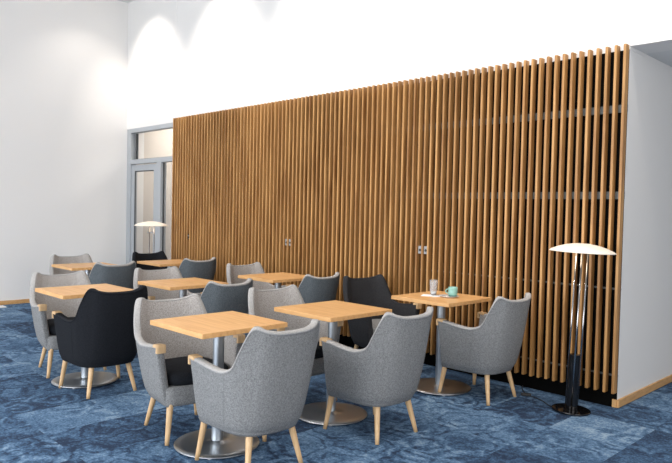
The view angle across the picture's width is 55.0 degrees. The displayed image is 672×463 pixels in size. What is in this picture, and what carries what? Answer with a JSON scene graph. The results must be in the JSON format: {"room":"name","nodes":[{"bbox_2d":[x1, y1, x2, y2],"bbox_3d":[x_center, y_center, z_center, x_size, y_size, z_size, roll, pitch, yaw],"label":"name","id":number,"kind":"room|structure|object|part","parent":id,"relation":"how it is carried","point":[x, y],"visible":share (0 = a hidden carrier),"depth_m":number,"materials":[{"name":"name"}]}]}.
{"room":"cafe lounge","nodes":[
{"label":"cafe lounge","id":0,"kind":"room"},
{"bbox_2d":[0,0,143,304],"bbox_3d":[-6.014,-1.304,7.551,8.090,4.660,0.200,-1,3,-45],"label":"wall","id":1,"kind":"structure","parent":0,"point":[63,63],"depth_m":9.39,"materials":[{"name":"white paint"}]},
{"bbox_2d":[0,299,29,304],"bbox_3d":[-6.096,0.998,7.442,7.790,0.054,0.015,-1,3,-45],"label":"baseboard","id":2,"kind":"structure","parent":1,"relation":"attached to","point":[6,302],"depth_m":9.02,"materials":[{"name":"brown wood"}]},
{"bbox_2d":[0,303,671,462],"bbox_3d":[0.153,1.324,4.123,12.400,0.100,13.940,-1,3,-45],"label":"floor","id":3,"kind":"structure","parent":0,"point":[41,421],"depth_m":4.21,"materials":[{"name":"carpet"}]},
{"bbox_2d":[29,270,106,377],"bbox_3d":[-2.311,0.767,5.553,0.601,0.816,0.576,0,2,-40],"label":"armchair","id":4,"kind":"object","parent":3,"relation":"on","point":[42,305],"visible":0.56,"depth_m":5.56,"materials":[{"name":"grey fabric"}]},
{"bbox_3d":[-2.506,1.037,5.548,0.105,0.270,0.039,2,2,8],"label":"leg","id":5,"kind":"part","parent":4,"relation":"part of","materials":[{"name":"brown wood"}]},
{"bbox_3d":[-2.274,0.900,5.510,0.469,0.119,0.452,0,2,-40],"label":"seat frame","id":6,"kind":"part","parent":4,"relation":"part of","materials":[{"name":"grey fabric"}]},
{"bbox_3d":[-2.318,1.051,5.233,0.039,0.267,0.079,2,2,15],"label":"leg","id":7,"kind":"part","parent":4,"relation":"part of","materials":[{"name":"brown wood"}]},
{"bbox_2d":[47,317,74,334],"bbox_3d":[-2.268,0.797,5.503,0.453,0.083,0.432,0,2,-40],"label":"seat cushion","id":8,"kind":"object","parent":4,"relation":"on","point":[51,330],"depth_m":5.27,"materials":[{"name":"black fabric"}]},
{"bbox_2d":[49,253,92,274],"bbox_3d":[-3.054,0.685,7.616,0.601,0.816,0.576,0,2,-42],"label":"armchair","id":9,"kind":"object","parent":3,"relation":"on","point":[85,258],"visible":0.14,"depth_m":7.74,"materials":[{"name":"grey fabric"}]},
{"bbox_2d":[52,262,115,276],"bbox_3d":[-2.776,0.742,7.220,0.588,0.736,0.554,-1,3,-45],"label":"cafe table","id":10,"kind":"object","parent":3,"relation":"on","point":[87,267],"visible":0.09,"depth_m":7.10,"materials":[{"name":"brown wood"}]},
{"bbox_2d":[35,284,133,388],"bbox_3d":[-1.992,0.825,5.141,0.588,0.736,0.554,-1,3,-45],"label":"cafe table","id":11,"kind":"object","parent":3,"relation":"on","point":[75,380],"visible":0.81,"depth_m":5.10,"materials":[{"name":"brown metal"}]},
{"bbox_2d":[52,285,147,398],"bbox_3d":[-1.747,0.801,4.884,0.601,0.816,0.576,0,2,-42],"label":"armchair","id":12,"kind":"object","parent":3,"relation":"on","point":[101,332],"visible":0.84,"depth_m":4.68,"materials":[{"name":"black fabric"}]},
{"bbox_3d":[-2.079,1.066,4.937,0.080,0.267,0.039,1,2,-1],"label":"leg","id":13,"kind":"part","parent":12,"relation":"part of","materials":[{"name":"brown wood"}]},
{"bbox_3d":[-1.791,1.079,4.708,0.039,0.270,0.105,1,2,0],"label":"leg","id":14,"kind":"part","parent":12,"relation":"part of","materials":[{"name":"brown wood"}]},
{"bbox_3d":[-1.792,0.929,4.934,0.469,0.119,0.452,0,2,-42],"label":"seat frame","id":15,"kind":"part","parent":12,"relation":"part of","materials":[{"name":"black fabric"}]},
{"bbox_3d":[-1.765,1.064,5.221,0.039,0.267,0.079,2,2,13],"label":"leg","id":16,"kind":"part","parent":12,"relation":"part of","materials":[{"name":"brown wood"}]},
{"bbox_3d":[-1.565,1.078,4.914,0.105,0.270,0.039,1,2,5],"label":"leg","id":17,"kind":"part","parent":12,"relation":"part of","materials":[{"name":"brown wood"}]},
{"bbox_2d":[89,261,135,288],"bbox_3d":[-2.494,0.717,7.005,0.601,0.816,0.576,-1,3,-45],"label":"armchair","id":18,"kind":"object","parent":3,"relation":"on","point":[117,275],"visible":0.26,"depth_m":6.78,"materials":[{"name":"fabric"}]},
{"bbox_2d":[132,251,167,269],"bbox_3d":[-2.330,0.677,8.389,0.601,0.816,0.576,-1,3,-45],"label":"armchair","id":19,"kind":"object","parent":3,"relation":"on","point":[160,255],"visible":0.2,"depth_m":8.55,"materials":[{"name":"black fabric"}]},
{"bbox_2d":[134,221,167,252],"bbox_3d":[-2.515,0.464,8.773,0.456,1.206,0.456,-1,3,-45],"label":"floor lamp","id":20,"kind":"object","parent":3,"relation":"on","point":[147,223],"visible":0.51,"depth_m":8.65,"materials":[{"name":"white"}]},
{"bbox_3d":[-2.502,-0.108,8.755,0.456,0.063,0.456,-1,3,-45],"label":"lamp shade","id":21,"kind":"part","parent":20,"relation":"part of","materials":[{"name":"beige"}]},
{"bbox_2d":[137,259,182,267],"bbox_3d":[-2.037,0.737,7.909,0.588,0.736,0.554,-1,3,-45],"label":"cafe table","id":22,"kind":"object","parent":3,"relation":"on","point":[175,262],"visible":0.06,"depth_m":7.76,"materials":[{"name":"brown wood"}]},
{"bbox_2d":[133,266,201,299],"bbox_3d":[-1.619,0.763,6.168,0.601,0.816,0.576,0,2,-41],"label":"armchair","id":23,"kind":"object","parent":3,"relation":"on","point":[173,272],"visible":0.27,"depth_m":6.34,"materials":[{"name":"grey fabric"}]},
{"bbox_2d":[138,277,227,297],"bbox_3d":[-1.373,0.819,5.782,0.588,0.736,0.554,-1,3,-45],"label":"cafe table","id":24,"kind":"object","parent":3,"relation":"on","point":[181,284],"visible":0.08,"depth_m":5.68,"materials":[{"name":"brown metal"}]},
{"bbox_2d":[133,294,244,445],"bbox_3d":[-0.983,0.842,4.140,0.601,0.816,0.576,0,2,-40],"label":"armchair","id":25,"kind":"object","parent":3,"relation":"on","point":[166,372],"visible":0.7,"depth_m":4.12,"materials":[{"name":"grey fabric"}]},
{"bbox_3d":[-1.177,1.111,4.135,0.105,0.270,0.039,2,2,8],"label":"leg","id":26,"kind":"part","parent":25,"relation":"part of","materials":[{"name":"brown wood"}]},
{"bbox_3d":[-0.990,1.126,3.820,0.039,0.267,0.079,2,2,15],"label":"leg","id":27,"kind":"part","parent":25,"relation":"part of","materials":[{"name":"brown wood"}]},
{"bbox_3d":[-0.946,0.974,4.097,0.469,0.119,0.452,0,2,-40],"label":"seat frame","id":28,"kind":"part","parent":25,"relation":"part of","materials":[{"name":"grey fabric"}]},
{"bbox_2d":[165,356,227,385],"bbox_3d":[-0.940,0.872,4.090,0.453,0.083,0.432,0,2,-40],"label":"seat cushion","id":29,"kind":"object","parent":25,"relation":"on","point":[178,372],"depth_m":3.89,"materials":[{"name":"black fabric"}]},
{"bbox_2d":[179,257,216,292],"bbox_3d":[-1.769,0.708,7.808,0.601,0.816,0.576,-1,3,-45],"label":"armchair","id":30,"kind":"object","parent":3,"relation":"on","point":[206,269],"visible":0.45,"depth_m":7.58,"materials":[{"name":"grey fabric"}]},
{"bbox_2d":[150,311,287,459],"bbox_3d":[-0.697,0.896,3.815,0.588,0.736,0.554,-1,3,-45],"label":"cafe table","id":31,"kind":"object","parent":3,"relation":"on","point":[217,444],"visible":0.86,"depth_m":3.76,"materials":[{"name":"brown wood"}]},
{"bbox_2d":[200,278,252,313],"bbox_3d":[-1.032,0.797,5.514,0.601,0.816,0.576,-1,3,-45],"label":"armchair","id":32,"kind":"object","parent":3,"relation":"on","point":[216,297],"visible":0.33,"depth_m":5.26,"materials":[{"name":"grey fabric"}]},
{"bbox_2d":[188,319,319,462],"bbox_3d":[-0.411,0.874,3.535,0.601,0.816,0.576,0,2,-42],"label":"armchair","id":33,"kind":"object","parent":3,"relation":"on","point":[264,391],"visible":1,"depth_m":3.33,"materials":[{"name":"grey fabric"}]},
{"bbox_3d":[-0.744,1.139,3.587,0.080,0.267,0.039,1,2,-1],"label":"leg","id":34,"kind":"part","parent":33,"relation":"part of","materials":[{"name":"brown wood"}]},
{"bbox_3d":[-0.456,1.002,3.585,0.469,0.119,0.452,0,2,-42],"label":"seat frame","id":35,"kind":"part","parent":33,"relation":"part of","materials":[{"name":"grey fabric"}]},
{"bbox_3d":[-0.455,1.152,3.359,0.039,0.270,0.105,1,2,0],"label":"leg","id":36,"kind":"part","parent":33,"relation":"part of","materials":[{"name":"brown wood"}]},
{"bbox_3d":[-0.429,1.137,3.872,0.039,0.267,0.079,2,2,13],"label":"leg","id":37,"kind":"part","parent":33,"relation":"part of","materials":[{"name":"brown wood"}]},
{"bbox_3d":[-0.230,1.150,3.565,0.105,0.270,0.039,1,2,5],"label":"leg","id":38,"kind":"part","parent":33,"relation":"part of","materials":[{"name":"brown wood"}]},
{"bbox_2d":[226,262,291,313],"bbox_3d":[-0.864,0.756,6.922,0.601,0.816,0.576,-1,3,-45],"label":"armchair","id":39,"kind":"object","parent":3,"relation":"on","point":[232,271],"visible":0.36,"depth_m":7.10,"materials":[{"name":"grey fabric"}]},
{"bbox_2d":[238,272,315,288],"bbox_3d":[-0.588,0.814,6.488,0.588,0.736,0.554,-1,3,-45],"label":"cafe table","id":40,"kind":"object","parent":3,"relation":"on","point":[277,278],"visible":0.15,"depth_m":6.38,"materials":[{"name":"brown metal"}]},
{"bbox_2d":[248,285,343,400],"bbox_3d":[-0.347,0.835,4.812,0.601,0.816,0.576,0,2,-41],"label":"armchair","id":41,"kind":"object","parent":3,"relation":"on","point":[261,303],"visible":0.25,"depth_m":4.95,"materials":[{"name":"grey fabric"}]},
{"bbox_3d":[-0.309,0.967,4.769,0.469,0.119,0.452,0,2,-41],"label":"seat frame","id":42,"kind":"part","parent":41,"relation":"part of","materials":[{"name":"grey fabric"}]},
{"bbox_2d":[314,341,322,358],"bbox_3d":[-0.303,0.865,4.762,0.453,0.083,0.432,0,2,-41],"label":"seat cushion","id":43,"kind":"object","parent":41,"relation":"on","point":[319,351],"depth_m":4.65,"materials":[{"name":"black fabric"}]},
{"bbox_2d":[298,272,339,303],"bbox_3d":[-0.285,0.791,6.239,0.601,0.816,0.576,-1,3,-45],"label":"armchair","id":44,"kind":"object","parent":3,"relation":"on","point":[313,289],"visible":0.29,"depth_m":5.98,"materials":[{"name":"grey fabric"}]},
{"bbox_2d":[274,300,391,425],"bbox_3d":[-0.027,0.892,4.422,0.588,0.736,0.554,-1,3,-45],"label":"cafe table","id":45,"kind":"object","parent":3,"relation":"on","point":[334,311],"visible":0.68,"depth_m":4.36,"materials":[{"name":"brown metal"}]},
{"bbox_2d":[320,306,433,444],"bbox_3d":[0.292,0.872,4.097,0.601,0.816,0.576,0,2,-43],"label":"armchair","id":46,"kind":"object","parent":3,"relation":"on","point":[387,372],"visible":1,"depth_m":3.90,"materials":[{"name":"grey fabric"}]},
{"bbox_3d":[-0.041,1.136,4.146,0.080,0.267,0.039,1,2,-1],"label":"leg","id":47,"kind":"part","parent":46,"relation":"part of","materials":[{"name":"brown wood"}]},
{"bbox_3d":[0.247,0.999,4.147,0.469,0.119,0.452,0,2,-43],"label":"seat frame","id":48,"kind":"part","parent":46,"relation":"part of","materials":[{"name":"grey fabric"}]},
{"bbox_3d":[0.250,1.150,3.921,0.039,0.270,0.105,1,2,-1],"label":"leg","id":49,"kind":"part","parent":46,"relation":"part of","materials":[{"name":"brown wood"}]},
{"bbox_3d":[0.473,1.148,4.129,0.105,0.270,0.039,1,2,5],"label":"leg","id":50,"kind":"part","parent":46,"relation":"part of","materials":[{"name":"brown wood"}]},
{"bbox_2d":[343,274,421,348],"bbox_3d":[0.366,0.819,5.812,0.601,0.816,0.576,0,2,-33],"label":"armchair","id":51,"kind":"object","parent":3,"relation":"on","point":[374,291],"visible":0.61,"depth_m":5.92,"materials":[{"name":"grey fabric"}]},
{"bbox_2d":[372,319,380,333],"bbox_3d":[0.402,0.849,5.756,0.453,0.083,0.432,0,2,-33],"label":"seat cushion","id":52,"kind":"object","parent":51,"relation":"on","point":[375,322],"depth_m":5.65,"materials":[{"name":"grey fabric"}]},
{"bbox_2d":[391,291,491,395],"bbox_3d":[0.836,0.887,5.170,0.588,0.736,0.554,-1,3,-45],"label":"cafe table","id":53,"kind":"object","parent":3,"relation":"on","point":[450,387],"visible":0.76,"depth_m":5.11,"materials":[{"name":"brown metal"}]},
{"bbox_2d":[421,294,439,296],"bbox_3d":[0.767,0.515,5.201,0.150,0.003,0.110,2,2,17],"label":"paper napkin","id":54,"kind":"object","parent":53,"relation":"on","point":[422,294],"visible":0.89,"depth_m":5.18,"materials":[{"name":"white paper"}]},
{"bbox_2d":[429,279,437,294],"bbox_3d":[0.793,0.453,5.252,0.068,0.118,0.068,-1,3,-45],"label":"drinking glass","id":55,"kind":"object","parent":54,"relation":"on","point":[433,283],"visible":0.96,"depth_m":5.23,"materials":[{"name":"white"}]},
{"bbox_2d":[439,294,458,297],"bbox_3d":[0.897,0.515,5.119,0.158,0.014,0.158,-1,3,-45],"label":"saucer","id":56,"kind":"object","parent":53,"relation":"on","point":[445,295],"visible":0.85,"depth_m":5.12,"materials":[{"name":"white ceramic"}]},
{"bbox_2d":[445,286,457,296],"bbox_3d":[0.921,0.477,5.121,0.076,0.076,0.085,-1,3,-45],"label":"mug","id":57,"kind":"object","parent":56,"relation":"on","point":[452,291],"visible":1,"depth_m":5.09,"materials":[{"name":"teal ceramic"}]},
{"bbox_2d":[436,293,530,405],"bbox_3d":[1.159,0.864,4.941,0.601,0.816,0.576,0,2,-43],"label":"armchair","id":58,"kind":"object","parent":3,"relation":"on","point":[493,347],"visible":1,"depth_m":4.74,"materials":[{"name":"grey fabric"}]},
{"bbox_3d":[0.826,1.129,4.990,0.080,0.267,0.039,1,2,-1],"label":"leg","id":59,"kind":"part","parent":58,"relation":"part of","materials":[{"name":"brown wood"}]},
{"bbox_3d":[1.137,1.127,5.278,0.039,0.267,0.079,2,2,12],"label":"leg","id":60,"kind":"part","parent":58,"relation":"part of","materials":[{"name":"brown wood"}]},
{"bbox_3d":[1.114,0.992,4.991,0.469,0.119,0.452,0,2,-43],"label":"seat frame","id":61,"kind":"part","parent":58,"relation":"part of","materials":[{"name":"grey fabric"}]},
{"bbox_3d":[1.117,1.142,4.765,0.039,0.270,0.105,1,2,-1],"label":"leg","id":62,"kind":"part","parent":58,"relation":"part of","materials":[{"name":"brown wood"}]},
{"bbox_3d":[1.340,1.141,4.973,0.105,0.270,0.039,1,2,5],"label":"leg","id":63,"kind":"part","parent":58,"relation":"part of","materials":[{"name":"brown wood"}]},
{"bbox_2d":[521,385,551,406],"bbox_3d":[1.497,1.265,4.979,0.120,0.021,0.562,1,2,-7],"label":"power cord","id":64,"kind":"object","parent":3,"relation":"on","point":[522,393],"visible":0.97,"depth_m":4.99,"materials":[{"name":"black plastic"}]},
{"bbox_2d":[521,392,530,396],"bbox_3d":[1.474,1.264,5.005,0.076,0.021,0.036,2,2,17],"label":"switch","id":65,"kind":"object","parent":64,"relation":"attached to","point":[522,394],"depth_m":4.99,"materials":[{"name":"black plastic"}]},
{"bbox_2d":[549,243,616,415],"bbox_3d":[1.744,0.689,4.621,0.455,1.210,0.455,1,2,-8],"label":"floor lamp","id":66,"kind":"object","parent":3,"relation":"on","point":[571,407],"visible":1,"depth_m":4.60,"materials":[{"name":"black"}]},
{"bbox_3d":[1.758,0.116,4.602,0.456,0.063,0.456,1,3,-45],"label":"lamp shade","id":67,"kind":"part","parent":66,"relation":"part of","materials":[{"name":"beige"}]},
{"bbox_2d":[127,0,671,407],"bbox_3d":[1.583,-1.017,5.414,0.300,4.560,13.540,-1,3,-45],"label":"wall","id":68,"kind":"structure","parent":0,"point":[186,57],"depth_m":6.03,"materials":[{"name":"white paint"}]},
{"bbox_2d":[131,164,155,260],"bbox_3d":[-2.934,-0.001,9.808,0.114,2.030,0.785,-1,3,-45],"label":"door","id":69,"kind":"structure","parent":68,"relation":"in","point":[143,190],"depth_m":9.85,"materials":[{"name":"grey"}]},
{"bbox_3d":[-2.914,-0.031,9.833,0.006,1.790,0.595,-1,3,-45],"label":"glass pane","id":70,"kind":"part","parent":69,"relation":"part of","materials":[{"name":"white"}]},
{"bbox_2d":[126,123,172,263],"bbox_3d":[-2.764,-0.268,9.677,0.112,2.600,1.430,-1,3,-45],"label":"trim","id":71,"kind":"structure","parent":68,"relation":"attached to","point":[159,161],"depth_m":9.68,"materials":[{"name":"grey metal"}]},
{"bbox_2d":[134,128,172,159],"bbox_3d":[-2.692,-1.295,9.608,0.006,0.410,1.310,-1,3,-45],"label":"window","id":72,"kind":"structure","parent":68,"relation":"in","point":[158,143],"depth_m":9.63,"materials":[{"name":"clear glass"}]},
{"bbox_2d":[162,163,163,250],"bbox_3d":[-2.700,-0.234,9.657,0.070,2.535,1.310,-1,3,-45],"label":"trim","id":73,"kind":"structure","parent":68,"relation":"attached to","point":[163,163],"depth_m":9.44,"materials":[{"name":"grey metal"}]},
{"bbox_2d":[163,162,171,259],"bbox_3d":[-2.398,0.024,9.323,0.006,2.055,0.390,-1,3,-45],"label":"window","id":74,"kind":"structure","parent":68,"relation":"in","point":[167,205],"depth_m":9.36,"materials":[{"name":"clear glass"}]},
{"bbox_2d":[171,44,628,393],"bbox_3d":[-0.120,-0.199,6.878,0.068,2.526,6.222,-1,3,-45],"label":"screen","id":75,"kind":"object","parent":68,"relation":"attached to","point":[314,172],"visible":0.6,"depth_m":5.97,"materials":[{"name":"brown wood"}]},
{"bbox_3d":[-1.742,-0.287,8.508,0.056,2.526,1.525,-1,3,-45],"label":"slat panel","id":76,"kind":"part","parent":75,"relation":"part of","materials":[{"name":"brown wood"}]},
{"bbox_3d":[-0.477,-0.218,7.230,0.056,2.526,1.984,-1,3,-45],"label":"slat panel","id":77,"kind":"part","parent":75,"relation":"part of","materials":[{"name":"brown wood"}]},
{"bbox_3d":[0.606,-0.160,6.137,0.056,2.525,1.003,-1,3,-45],"label":"slat panel","id":78,"kind":"part","parent":75,"relation":"part of","materials":[{"name":"brown wood"}]},
{"bbox_2d":[418,246,426,253],"bbox_3d":[0.804,0.170,5.935,0.024,0.072,0.109,-1,3,-45],"label":"wall socket","id":79,"kind":"object","parent":75,"relation":"attached to","point":[419,247],"visible":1,"depth_m":5.93,"materials":[{"name":"grey plastic"}]},
{"bbox_3d":[1.527,-0.109,5.206,0.056,2.526,1.525,-1,3,-45],"label":"slat panel","id":80,"kind":"part","parent":75,"relation":"part of","materials":[{"name":"brown wood"}]},
{"bbox_2d":[602,46,671,399],"bbox_3d":[3.505,-0.038,6.261,4.209,2.635,0.232,-1,3,-45],"label":"wall","id":81,"kind":"structure","parent":0,"point":[645,333],"depth_m":5.03,"materials":[{"name":"white paint"}]},
{"bbox_2d":[612,374,671,407],"bbox_3d":[3.547,1.250,6.221,4.222,0.058,0.047,-1,3,-45],"label":"baseboard","id":82,"kind":"structure","parent":81,"relation":"attached to","point":[643,391],"depth_m":5.03,"materials":[{"name":"brown wood"}]},
{"bbox_2d":[647,50,671,66],"bbox_3d":[5.704,-1.294,4.240,3.910,0.100,6.100,-1,3,-45],"label":"ceiling","id":83,"kind":"structure","parent":0,"point":[665,57],"depth_m":4.93,"materials":[{"name":"white paint"}]}
]}

